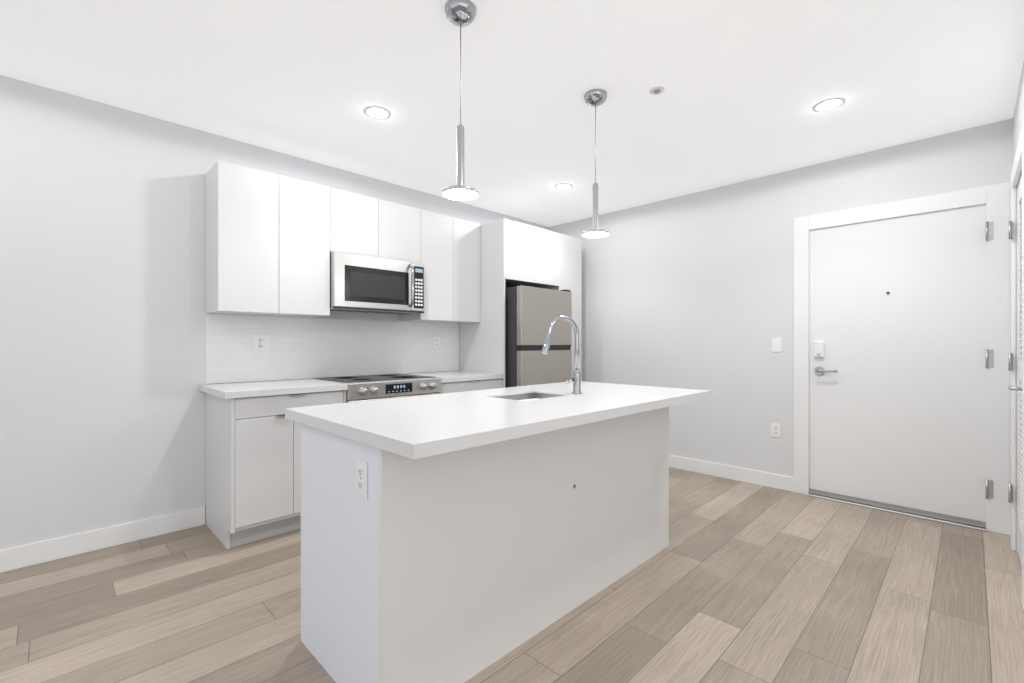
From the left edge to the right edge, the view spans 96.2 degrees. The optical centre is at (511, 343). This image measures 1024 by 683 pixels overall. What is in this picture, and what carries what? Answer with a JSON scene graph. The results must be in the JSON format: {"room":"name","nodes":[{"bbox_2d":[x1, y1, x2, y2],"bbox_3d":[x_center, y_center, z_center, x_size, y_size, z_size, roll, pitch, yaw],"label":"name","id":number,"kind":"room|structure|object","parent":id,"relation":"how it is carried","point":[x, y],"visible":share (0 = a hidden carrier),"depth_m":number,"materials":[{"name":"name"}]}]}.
{"room":"kitchen","nodes":[
{"label":"kitchen","id":0,"kind":"room"},
{"bbox_2d":[0,75,549,549],"bbox_3d":[-2.271,-0.105,2.874,7.800,2.600,0.100,0,0,-45],"label":"wall","id":1,"kind":"structure","parent":0,"point":[102,311],"depth_m":2.69,"materials":[{"name":"white paint"}]},
{"bbox_2d":[0,506,204,572],"bbox_3d":[-3.458,1.136,1.598,4.055,0.118,0.022,0,0,-45],"label":"baseboard","id":2,"kind":"structure","parent":1,"relation":"attached to","point":[21,556],"depth_m":2.65,"materials":[{"name":"white wood"}]},
{"bbox_2d":[205,160,332,316],"bbox_3d":[-1.668,-0.662,3.169,0.695,0.922,0.328,0,0,-45],"label":"upper cabinet","id":3,"kind":"object","parent":1,"relation":"attached to","point":[272,241],"depth_m":3.01,"materials":[{"name":"white wood"}]},
{"bbox_2d":[206,314,458,383],"bbox_3d":[-1.278,0.034,3.791,2.124,0.466,0.007,0,0,-45],"label":"tile backsplash","id":4,"kind":"structure","parent":1,"relation":"attached to","point":[304,348],"depth_m":3.58,"materials":[{"name":"white tile"}]},
{"bbox_2d":[252,335,269,350],"bbox_3d":[-1.785,-0.004,3.271,0.116,0.116,0.008,0,0,-45],"label":"outlet","id":5,"kind":"object","parent":4,"relation":"attached to","point":[260,342],"visible":1,"depth_m":3.27,"materials":[{"name":"white plastic"}]},
{"bbox_2d":[433,336,439,348],"bbox_3d":[-0.713,-0.010,4.343,0.072,0.116,0.008,0,0,-45],"label":"outlet","id":6,"kind":"object","parent":4,"relation":"attached to","point":[436,342],"visible":1,"depth_m":4.34,"materials":[{"name":"white plastic"}]},
{"bbox_2d":[333,188,424,267],"bbox_3d":[-1.152,-0.893,3.686,0.767,0.460,0.328,0,0,-45],"label":"upper cabinet","id":7,"kind":"object","parent":1,"relation":"attached to","point":[362,225],"depth_m":3.56,"materials":[{"name":"white wood"}]},
{"bbox_2d":[330,251,423,314],"bbox_3d":[-1.109,-0.455,3.643,0.760,0.408,0.448,0,0,-45],"label":"microwave","id":8,"kind":"object","parent":7,"relation":"attached to","point":[359,283],"visible":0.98,"depth_m":3.49,"materials":[{"name":"silver metal"}]},
{"bbox_2d":[400,211,480,322],"bbox_3d":[-0.645,-0.662,4.192,0.666,0.922,0.328,0,0,-45],"label":"upper cabinet","id":9,"kind":"object","parent":1,"relation":"attached to","point":[452,270],"depth_m":4.07,"materials":[{"name":"white wood"}]},
{"bbox_2d":[0,467,1023,682],"bbox_3d":[0.240,1.245,0.364,7.800,0.100,7.200,0,0,-45],"label":"floor","id":10,"kind":"structure","parent":0,"point":[734,581],"depth_m":2.06,"materials":[{"name":"brown wood"}]},
{"bbox_2d":[206,387,347,548],"bbox_3d":[-1.572,0.753,3.062,0.678,0.884,0.617,0,0,-45],"label":"base cabinet","id":11,"kind":"object","parent":10,"relation":"on","point":[253,463],"depth_m":2.75,"materials":[{"name":"white wood"}]},
{"bbox_2d":[199,379,346,398],"bbox_3d":[-1.575,0.291,3.041,0.714,0.040,0.642,0,0,-45],"label":"countertop","id":12,"kind":"structure","parent":11,"relation":"on","point":[298,386],"depth_m":2.88,"materials":[{"name":"white stone"}]},
{"bbox_2d":[311,374,441,402],"bbox_3d":[-1.026,0.729,3.537,0.762,0.931,0.699,0,0,-45],"label":"range","id":13,"kind":"object","parent":10,"relation":"on","point":[373,387],"visible":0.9,"depth_m":3.35,"materials":[{"name":"silver metal"}]},
{"bbox_2d":[438,379,501,393],"bbox_3d":[-0.549,0.753,4.085,0.683,0.884,0.617,0,0,-45],"label":"base cabinet","id":14,"kind":"object","parent":10,"relation":"on","point":[480,384],"depth_m":3.86,"materials":[{"name":"white wood"}]},
{"bbox_2d":[411,371,502,382],"bbox_3d":[-0.541,0.291,4.075,0.683,0.040,0.642,0,0,-45],"label":"countertop","id":15,"kind":"structure","parent":14,"relation":"on","point":[448,376],"depth_m":3.91,"materials":[{"name":"white stone"}]},
{"bbox_2d":[296,405,672,682],"bbox_3d":[0.034,0.753,2.277,1.876,0.884,0.646,0,0,-45],"label":"kitchen island","id":16,"kind":"object","parent":10,"relation":"on","point":[459,537],"depth_m":1.69,"materials":[{"name":"white paint"}]},
{"bbox_2d":[285,381,710,460],"bbox_3d":[0.101,0.291,2.271,1.990,0.040,0.964,0,0,-45],"label":"island countertop","id":17,"kind":"structure","parent":16,"relation":"on","point":[435,425],"depth_m":1.78,"materials":[{"name":"white stone"}]},
{"bbox_2d":[501,393,564,400],"bbox_3d":[0.091,0.390,2.387,0.380,0.223,0.270,0,0,-45],"label":"sink","id":18,"kind":"object","parent":17,"relation":"in","point":[516,396],"depth_m":2.52,"materials":[{"name":"silver metal"}]},
{"bbox_2d":[541,316,581,393],"bbox_3d":[0.265,0.061,2.406,0.268,0.417,0.054,0,0,-37],"label":"faucet","id":19,"kind":"object","parent":17,"relation":"on","point":[576,379],"visible":1,"depth_m":2.45,"materials":[{"name":"silver metal"}]},
{"bbox_2d":[459,218,580,387],"bbox_3d":[0.189,0.038,4.809,1.380,2.314,0.637,0,0,-45],"label":"cabinet","id":20,"kind":"object","parent":10,"relation":"on","point":[514,254],"visible":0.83,"depth_m":4.31,"materials":[{"name":"white wood"}]},
{"bbox_2d":[505,285,571,387],"bbox_3d":[0.071,0.334,4.532,0.721,1.722,0.747,0,0,-45],"label":"fridge","id":21,"kind":"object","parent":10,"relation":"on","point":[532,314],"visible":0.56,"depth_m":4.15,"materials":[{"name":"silver metal"}]},
{"bbox_2d":[0,0,1023,226],"bbox_3d":[0.240,-1.455,0.364,7.800,0.100,7.200,0,0,-45],"label":"ceiling","id":22,"kind":"structure","parent":0,"point":[748,85],"depth_m":2.44,"materials":[{"name":"white paint"}]},
{"bbox_2d":[364,106,390,118],"bbox_3d":[-0.819,-1.402,2.792,0.156,0.006,0.156,0,0,-45],"label":"recessed light","id":23,"kind":"object","parent":22,"relation":"in","point":[376,112],"visible":1,"depth_m":2.78,"materials":[{"name":"white"}]},
{"bbox_2d":[442,0,478,200],"bbox_3d":[-0.216,-1.014,1.930,0.156,0.780,0.156,0,0,-45],"label":"pendant lamp","id":24,"kind":"object","parent":22,"relation":"hanging from","point":[460,13],"visible":1,"depth_m":1.91,"materials":[{"name":"silver metal"}]},
{"bbox_2d":[555,183,571,189],"bbox_3d":[0.459,-1.402,4.098,0.156,0.006,0.156,0,0,-45],"label":"recessed light","id":25,"kind":"object","parent":22,"relation":"in","point":[562,186],"visible":1,"depth_m":4.10,"materials":[{"name":"white plastic"}]},
{"bbox_2d":[582,89,609,237],"bbox_3d":[0.472,-1.010,2.598,0.156,0.790,0.156,0,0,-45],"label":"pendant lamp","id":26,"kind":"object","parent":22,"relation":"hanging from","point":[595,98],"visible":1,"depth_m":2.58,"materials":[{"name":"silver metal"}]},
{"bbox_2d":[649,86,664,94],"bbox_3d":[0.803,-1.396,2.544,0.080,0.016,0.080,0,0,-45],"label":"sprinkler","id":27,"kind":"object","parent":22,"relation":"attached to","point":[656,90],"visible":1,"depth_m":2.53,"materials":[{"name":"white metal"}]},
{"bbox_2d":[813,98,844,111],"bbox_3d":[1.863,-1.402,2.700,0.156,0.006,0.156,0,0,-45],"label":"recessed light","id":28,"kind":"object","parent":22,"relation":"in","point":[828,104],"visible":1,"depth_m":2.69,"materials":[{"name":"white plastic"}]},
{"bbox_2d":[550,118,1012,476],"bbox_3d":[1.857,-0.105,4.192,0.100,2.600,3.873,0,0,-45],"label":"wall","id":29,"kind":"structure","parent":0,"point":[692,291],"depth_m":4.06,"materials":[{"name":"white paint"}]},
{"bbox_2d":[669,455,792,491],"bbox_3d":[1.593,1.136,4.374,0.013,0.118,1.923,0,0,-45],"label":"baseboard","id":30,"kind":"structure","parent":29,"relation":"attached to","point":[772,480],"depth_m":4.02,"materials":[{"name":"white wood"}]},
{"bbox_2d":[771,423,780,437],"bbox_3d":[2.179,0.715,3.791,0.008,0.116,0.072,0,0,-45],"label":"outlet","id":31,"kind":"object","parent":29,"relation":"attached to","point":[775,429],"visible":1,"depth_m":3.79,"materials":[{"name":"white plastic"}]},
{"bbox_2d":[772,338,781,351],"bbox_3d":[2.184,0.012,3.786,0.008,0.116,0.072,0,0,-45],"label":"switch plate","id":32,"kind":"object","parent":29,"relation":"attached to","point":[776,344],"visible":1,"depth_m":3.78,"materials":[{"name":"white plastic"}]},
{"bbox_2d":[809,204,992,527],"bbox_3d":[2.697,0.141,3.267,0.111,2.076,1.006,0,0,-45],"label":"entry door","id":33,"kind":"structure","parent":29,"relation":"in","point":[900,358],"depth_m":3.23,"materials":[{"name":"white painted wood"},{"name":"satin nickel"}]},
{"bbox_2d":[793,182,1009,534],"bbox_3d":[2.711,0.095,3.302,0.120,2.200,1.184,0,0,-45],"label":"door frame","id":34,"kind":"structure","parent":29,"relation":"attached to","point":[995,199],"depth_m":2.93,"materials":[{"name":"white painted wood"}]},
{"bbox_2d":[1013,62,1023,161],"bbox_3d":[2.448,-0.105,2.116,2.000,2.600,0.100,0,0,-45],"label":"wall","id":35,"kind":"structure","parent":0,"point":[1018,117],"depth_m":2.53,"materials":[{"name":"white paint"}]},
{"bbox_2d":[1008,174,1021,565],"bbox_3d":[2.648,0.141,2.400,0.765,2.078,0.099,0,0,-45],"label":"door","id":36,"kind":"structure","parent":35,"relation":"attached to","point":[1018,388],"depth_m":2.55,"materials":[{"name":"white painted wood"},{"name":"satin nickel"}]},
{"bbox_2d":[1010,120,1023,609],"bbox_3d":[2.662,0.095,2.354,0.964,2.200,0.104,0,0,-45],"label":"trim","id":37,"kind":"structure","parent":35,"relation":"attached to","point":[1017,171],"depth_m":2.65,"materials":[{"name":"white wood"}]}
]}

